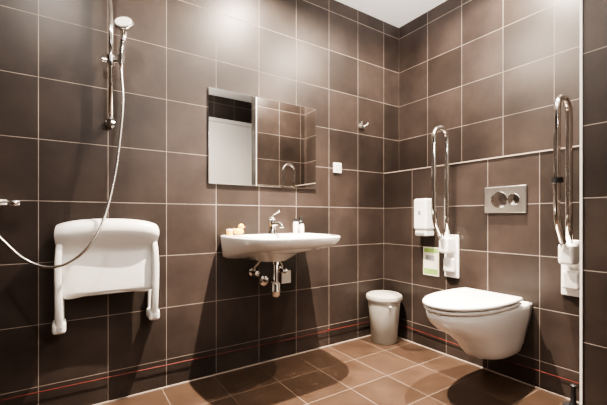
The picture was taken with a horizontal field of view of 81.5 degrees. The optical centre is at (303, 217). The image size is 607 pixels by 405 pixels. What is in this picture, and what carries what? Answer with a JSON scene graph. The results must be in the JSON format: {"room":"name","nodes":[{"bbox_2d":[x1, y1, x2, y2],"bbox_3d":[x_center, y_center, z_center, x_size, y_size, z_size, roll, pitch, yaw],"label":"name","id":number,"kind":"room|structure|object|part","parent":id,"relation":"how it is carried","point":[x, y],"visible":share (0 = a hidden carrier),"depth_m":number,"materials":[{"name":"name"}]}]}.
{"room":"accessible bathroom","nodes":[
{"label":"accessible bathroom","id":0,"kind":"room"},
{"bbox_2d":[0,0,398,404],"bbox_3d":[-0.590,-0.353,2.225,3.800,2.860,0.100,0,0,-34],"label":"wall","id":1,"kind":"structure","parent":0,"point":[58,154],"depth_m":2.06,"materials":[{"name":"tile"}]},
{"bbox_2d":[0,198,19,208],"bbox_3d":[-1.431,-0.049,1.553,0.285,0.098,0.089,0,0,-34],"label":"shower mixer","id":2,"kind":"object","parent":1,"relation":"attached to","point":[3,202],"visible":1,"depth_m":1.59,"materials":[{"name":"silver metal"}]},
{"bbox_3d":[-1.323,-0.068,1.607,0.045,0.030,0.030,0,0,-34],"label":"knob","id":3,"kind":"part","parent":2,"relation":"part of","materials":[{"name":"silver metal"}]},
{"bbox_2d":[0,67,123,268],"bbox_3d":[-1.147,-0.274,1.631,0.580,1.008,0.127,0,0,-34],"label":"hose","id":4,"kind":"object","parent":2,"relation":"attached to","point":[2,240],"visible":1,"depth_m":1.72,"materials":[{"name":"metal"}]},
{"bbox_2d":[52,219,159,334],"bbox_3d":[-0.997,0.278,1.808,0.480,0.549,0.143,0,0,-34],"label":"shower seat","id":5,"kind":"object","parent":1,"relation":"attached to","point":[124,256],"visible":0.98,"depth_m":1.77,"materials":[{"name":"white plastic"}]},
{"bbox_3d":[-1.163,0.317,1.673,0.037,0.400,0.082,0,0,-34],"label":"arm","id":6,"kind":"part","parent":5,"relation":"part of","materials":[{"name":"white plastic"}]},
{"bbox_3d":[-0.994,0.200,1.803,0.461,0.394,0.131,0,0,-34],"label":"seat panel","id":7,"kind":"part","parent":5,"relation":"part of","materials":[{"name":"white plastic"}]},
{"bbox_3d":[-0.808,0.317,1.909,0.037,0.400,0.082,0,0,-34],"label":"arm","id":8,"kind":"part","parent":5,"relation":"part of","materials":[{"name":"white plastic"}]},
{"bbox_2d":[104,118,114,128],"bbox_3d":[-1.010,-0.498,1.840,0.048,0.048,0.076,0,0,-34],"label":"wall bracket","id":9,"kind":"object","parent":1,"relation":"attached to","point":[109,123],"depth_m":1.82,"materials":[{"name":"silver metal"}]},
{"bbox_2d":[108,0,112,117],"bbox_3d":[-0.998,-0.928,1.822,0.023,0.890,0.023,0,0,-34],"label":"bar","id":10,"kind":"object","parent":9,"relation":"attached to","point":[110,2],"visible":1,"depth_m":1.81,"materials":[{"name":"silver metal"}]},
{"bbox_2d":[106,54,114,67],"bbox_3d":[-0.998,-0.813,1.822,0.042,0.056,0.042,0,0,-34],"label":"slider","id":11,"kind":"object","parent":10,"relation":"attached to","point":[110,57],"visible":0.91,"depth_m":1.81,"materials":[{"name":"silver metal"}]},
{"bbox_2d":[101,56,106,62],"bbox_3d":[-1.024,-0.813,1.805,0.026,0.032,0.032,0,0,-34],"label":"handle","id":12,"kind":"object","parent":11,"relation":"attached to","point":[103,59],"depth_m":1.80,"materials":[{"name":"silver metal"}]},
{"bbox_2d":[117,54,124,63],"bbox_3d":[-0.944,-0.818,1.822,0.040,0.040,0.040,0,0,-34],"label":"cone","id":13,"kind":"object","parent":11,"relation":"attached to","point":[121,58],"depth_m":1.81,"materials":[{"name":"silver metal"}]},
{"bbox_2d":[119,31,126,67],"bbox_3d":[-0.931,-0.870,1.813,0.038,0.186,0.055,0,0,-34],"label":"handle","id":14,"kind":"object","parent":13,"relation":"in","point":[123,34],"depth_m":1.81,"materials":[{"name":"silver metal"}]},
{"bbox_3d":[-0.971,-0.813,1.823,0.057,0.022,0.048,0,0,-34],"label":"holder arm","id":15,"kind":"object","parent":11,"relation":"attached to","visible":0},
{"bbox_2d":[113,17,134,30],"bbox_3d":[-0.911,-0.987,1.783,0.096,0.089,0.075,0,0,-34],"label":"handset head","id":16,"kind":"object","parent":15,"relation":"on","point":[128,27],"visible":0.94,"depth_m":1.76},
{"bbox_2d":[115,17,131,25],"bbox_3d":[-0.909,-0.991,1.774,0.080,0.068,0.044,0,0,-12],"label":"spray face","id":17,"kind":"object","parent":16,"relation":"attached to","point":[121,21],"visible":1,"depth_m":1.77,"materials":[{"name":"white plastic"}]},
{"bbox_2d":[94,335,370,404],"bbox_3d":[-0.685,0.974,2.098,3.300,0.006,0.006,0,0,-34],"label":"trim","id":18,"kind":"structure","parent":1,"relation":"attached to","point":[368,335],"depth_m":2.19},
{"bbox_2d":[248,261,259,275],"bbox_3d":[-0.315,0.331,2.294,0.058,0.106,0.087,0,0,-34],"label":"angle valve","id":19,"kind":"object","parent":1,"relation":"attached to","point":[252,271],"visible":1,"depth_m":2.29,"materials":[{"name":"silver metal"}]},
{"bbox_2d":[208,87,315,188],"bbox_3d":[-0.248,-0.508,2.384,0.807,0.590,0.014,0,0,-34],"label":"wall mirror","id":20,"kind":"object","parent":1,"relation":"attached to","point":[253,141],"visible":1,"depth_m":2.34,"materials":[{"name":"clear glass"}]},
{"bbox_2d":[220,233,339,261],"bbox_3d":[-0.121,0.189,2.152,0.654,0.167,0.540,0,0,-34],"label":"washbasin","id":21,"kind":"object","parent":1,"relation":"attached to","point":[267,247],"visible":0.95,"depth_m":2.01,"materials":[{"name":"white ceramic"}]},
{"bbox_2d":[226,229,232,234],"bbox_3d":[-0.454,0.086,2.165,0.042,0.037,0.042,0,0,-34],"label":"tub","id":22,"kind":"object","parent":21,"relation":"on","point":[228,231],"visible":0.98,"depth_m":2.15,"materials":[{"name":"beige plastic"}]},
{"bbox_2d":[233,224,244,234],"bbox_3d":[-0.401,0.070,2.188,0.061,0.068,0.060,0,0,10],"label":"rubber duck","id":23,"kind":"object","parent":21,"relation":"on","point":[239,230],"visible":1,"depth_m":2.18},
{"bbox_2d":[259,261,280,297],"bbox_3d":[-0.214,0.389,2.292,0.070,0.227,0.202,0,0,-34],"label":"trap","id":24,"kind":"object","parent":21,"relation":"attached to","point":[275,290],"visible":0.91,"depth_m":2.22,"materials":[{"name":"silver metal"}]},
{"bbox_2d":[270,281,280,297],"bbox_3d":[-0.177,0.452,2.236,0.066,0.100,0.066,0,0,-34],"label":"cup","id":25,"kind":"object","parent":24,"relation":"on","point":[275,290],"depth_m":2.21,"materials":[{"name":"silver metal"}]},
{"bbox_2d":[268,210,283,233],"bbox_3d":[-0.177,0.026,2.281,0.056,0.157,0.171,0,0,-34],"label":"faucet","id":26,"kind":"object","parent":21,"relation":"on","point":[272,223],"visible":1,"depth_m":2.31,"materials":[{"name":"silver metal"}]},
{"bbox_3d":[-0.170,0.044,2.270,0.027,0.041,0.146,0,0,-34],"label":"spout","id":27,"kind":"part","parent":26,"relation":"part of","materials":[{"name":"silver metal"}]},
{"bbox_2d":[293,219,298,232],"bbox_3d":[-0.053,0.054,2.420,0.039,0.100,0.039,0,0,-34],"label":"shampoo bottle","id":28,"kind":"object","parent":21,"relation":"on","point":[295,223],"visible":0.88,"depth_m":2.40,"materials":[{"name":"white plastic"}]},
{"bbox_2d":[298,217,303,232],"bbox_3d":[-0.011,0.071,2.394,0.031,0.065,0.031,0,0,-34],"label":"lotion bottle","id":29,"kind":"object","parent":21,"relation":"on","point":[301,225],"visible":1,"depth_m":2.38,"materials":[{"name":"white plastic"}]},
{"bbox_2d":[278,261,286,272],"bbox_3d":[-0.154,0.331,2.404,0.060,0.106,0.090,0,0,-27],"label":"angle valve","id":30,"kind":"object","parent":1,"relation":"attached to","point":[280,268],"visible":0.91,"depth_m":2.39,"materials":[{"name":"silver metal"}]},
{"bbox_2d":[281,270,290,283],"bbox_3d":[-0.122,0.412,2.469,0.075,0.090,0.012,0,0,-34],"label":"junction cover","id":31,"kind":"object","parent":1,"relation":"attached to","point":[285,277],"visible":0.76,"depth_m":2.46,"materials":[{"name":"white plastic"}]},
{"bbox_2d":[0,321,579,400],"bbox_3d":[-0.261,0.855,1.465,3.286,0.050,1.530,0,0,-34],"label":"pull cord","id":32,"kind":"object","parent":1,"relation":"attached to","point":[197,358],"visible":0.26,"depth_m":2.04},
{"bbox_3d":[-0.681,0.845,2.090,3.278,0.030,0.004,0,0,-34],"label":"cord","id":33,"kind":"part","parent":32,"relation":"part of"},
{"bbox_3d":[1.104,0.867,2.365,0.004,0.025,1.518,0,0,-34],"label":"cord","id":34,"kind":"part","parent":32,"relation":"part of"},
{"bbox_2d":[333,162,341,172],"bbox_3d":[0.263,-0.388,2.723,0.078,0.078,0.013,0,0,-34],"label":"wall socket","id":35,"kind":"object","parent":1,"relation":"attached to","point":[337,167],"visible":1,"depth_m":2.72,"materials":[{"name":"white plastic"}]},
{"bbox_2d":[359,121,368,128],"bbox_3d":[0.481,-0.748,2.845,0.080,0.050,0.052,0,0,-34],"label":"robe hook","id":36,"kind":"object","parent":1,"relation":"attached to","point":[361,125],"visible":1,"depth_m":2.84,"materials":[{"name":"metal"}]},
{"bbox_2d":[101,336,578,404],"bbox_3d":[0.199,1.027,1.129,3.700,0.100,2.600,0,0,-34],"label":"floor","id":37,"kind":"structure","parent":0,"point":[362,371],"depth_m":2.06,"materials":[{"name":"tile"}]},
{"bbox_2d":[366,290,402,344],"bbox_3d":[0.639,0.782,2.796,0.284,0.388,0.284,0,0,-34],"label":"waste bin","id":38,"kind":"object","parent":37,"relation":"on","point":[383,305],"visible":1,"depth_m":2.70,"materials":[{"name":"plastic"}]},
{"bbox_3d":[0.639,0.613,2.796,0.284,0.049,0.284,0,0,-34],"label":"lid","id":39,"kind":"part","parent":38,"relation":"part of","materials":[{"name":"plastic"}]},
{"bbox_2d":[562,384,579,404],"bbox_3d":[1.228,0.866,1.603,0.096,0.221,0.096,0,0,-34],"label":"toilet brush","id":40,"kind":"object","parent":37,"relation":"on","point":[573,401],"visible":1,"depth_m":1.60,"materials":[{"name":"black plastic"}]},
{"bbox_3d":[1.228,0.806,1.603,0.040,0.102,0.040,0,0,-34],"label":"handle","id":41,"kind":"part","parent":40,"relation":"part of","materials":[{"name":"black plastic"}]},
{"bbox_2d":[336,0,446,27],"bbox_3d":[0.199,-1.733,1.129,3.700,0.100,2.600,0,0,-34],"label":"ceiling","id":42,"kind":"structure","parent":0,"point":[397,13],"depth_m":2.83,"materials":[{"name":"paint"}]},
{"bbox_2d":[384,147,579,401],"bbox_3d":[1.195,0.301,2.421,0.190,1.352,1.549,0,0,-34],"label":"wall","id":43,"kind":"structure","parent":0,"point":[514,254],"depth_m":2.19,"materials":[{"name":"tile"}]},
{"bbox_2d":[414,198,433,235],"bbox_3d":[0.892,-0.005,2.604,0.112,0.275,0.116,0,0,-34],"label":"soap dispenser","id":44,"kind":"object","parent":43,"relation":"attached to","point":[423,224],"visible":0.97,"depth_m":2.56,"materials":[{"name":"white plastic"}]},
{"bbox_2d":[423,247,438,276],"bbox_3d":[0.948,0.322,2.617,0.004,0.210,0.136,0,0,-34],"label":"notice sign","id":45,"kind":"object","parent":43,"relation":"attached to","point":[430,254],"visible":0.98,"depth_m":2.61,"materials":[{"name":"white paper"}]},
{"bbox_2d":[426,255,433,260],"bbox_3d":[0.942,0.297,2.622,0.001,0.040,0.075,0,0,-34],"label":"print","id":46,"kind":"object","parent":45,"relation":"attached to","point":[428,257],"depth_m":2.62,"materials":[{"name":"grey paper"}]},
{"bbox_2d":[424,248,437,252],"bbox_3d":[0.946,0.241,2.616,0.001,0.032,0.120,0,0,-34],"label":"print","id":47,"kind":"object","parent":45,"relation":"on","point":[426,250],"depth_m":2.61},
{"bbox_2d":[424,268,437,274],"bbox_3d":[0.946,0.397,2.616,0.001,0.040,0.120,0,0,-34],"label":"print","id":48,"kind":"object","parent":45,"relation":"attached to","point":[427,271],"depth_m":2.61},
{"bbox_2d":[431,125,458,277],"bbox_3d":[0.953,-0.107,2.410,0.224,1.048,0.110,0,0,-34],"label":"grab rail","id":49,"kind":"object","parent":43,"relation":"attached to","point":[448,244],"visible":1,"depth_m":2.42,"materials":[{"name":"silver metal"}]},
{"bbox_3d":[1.039,0.267,2.467,0.018,0.300,0.110,0,0,-34],"label":"wall plate","id":50,"kind":"part","parent":49,"relation":"part of","materials":[{"name":"white plastic"}]},
{"bbox_2d":[423,287,532,359],"bbox_3d":[0.951,0.623,1.989,0.690,0.369,0.376,0,0,-34],"label":"wall-hung toilet","id":51,"kind":"object","parent":43,"relation":"attached to","point":[486,325],"visible":1,"depth_m":1.87,"materials":[{"name":"white ceramic"}]},
{"bbox_3d":[0.897,0.479,1.952,0.545,0.018,0.368,0,0,-34],"label":"seat","id":52,"kind":"part","parent":51,"relation":"part of","materials":[{"name":"white plastic"}]},
{"bbox_3d":[0.896,0.451,1.952,0.557,0.026,0.376,0,0,-34],"label":"lid","id":53,"kind":"part","parent":51,"relation":"part of","materials":[{"name":"white plastic"}]},
{"bbox_2d":[384,145,579,173],"bbox_3d":[1.114,-0.381,2.367,0.004,0.007,1.540,0,0,-34],"label":"trim","id":54,"kind":"structure","parent":43,"relation":"attached to","point":[576,145],"depth_m":2.23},
{"bbox_2d":[397,336,579,403],"bbox_3d":[1.113,0.974,2.366,0.006,0.006,1.539,0,0,-34],"label":"trim","id":55,"kind":"structure","parent":43,"relation":"attached to","point":[397,336],"depth_m":2.22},
{"bbox_2d":[485,185,526,212],"bbox_3d":[1.236,-0.113,2.166,0.022,0.165,0.250,0,0,-34],"label":"flush plate","id":56,"kind":"object","parent":43,"relation":"attached to","point":[503,199],"visible":1,"depth_m":2.15,"materials":[{"name":"metal"}]},
{"bbox_2d":[551,94,579,296],"bbox_3d":[1.345,-0.107,1.812,0.234,1.048,0.110,0,0,-34],"label":"grab rail","id":57,"kind":"object","parent":43,"relation":"attached to","point":[568,248],"visible":0.93,"depth_m":1.82,"materials":[{"name":"silver metal"}]},
{"bbox_3d":[1.435,0.267,1.872,0.018,0.300,0.110,0,0,-34],"label":"wall plate","id":58,"kind":"part","parent":57,"relation":"part of","materials":[{"name":"white plastic"}]},
{"bbox_2d":[399,0,579,170],"bbox_3d":[1.652,-0.353,2.094,0.210,2.660,2.600,0,0,-34],"label":"wall","id":59,"kind":"structure","parent":0,"point":[492,73],"depth_m":2.46,"materials":[{"name":"tile"}]},
{"bbox_2d":[583,0,606,404],"bbox_3d":[1.468,-0.353,1.594,0.650,2.660,0.131,0,0,-34],"label":"wall partition","id":60,"kind":"structure","parent":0,"point":[594,11],"depth_m":1.43,"materials":[{"name":"tile"}]},
{"bbox_2d":[580,0,582,404],"bbox_3d":[1.159,-0.353,1.469,0.008,2.660,0.008,0,0,-34],"label":"trim","id":61,"kind":"structure","parent":60,"relation":"attached to","point":[581,1],"depth_m":1.47,"materials":[{"name":"white plastic"}]}
]}

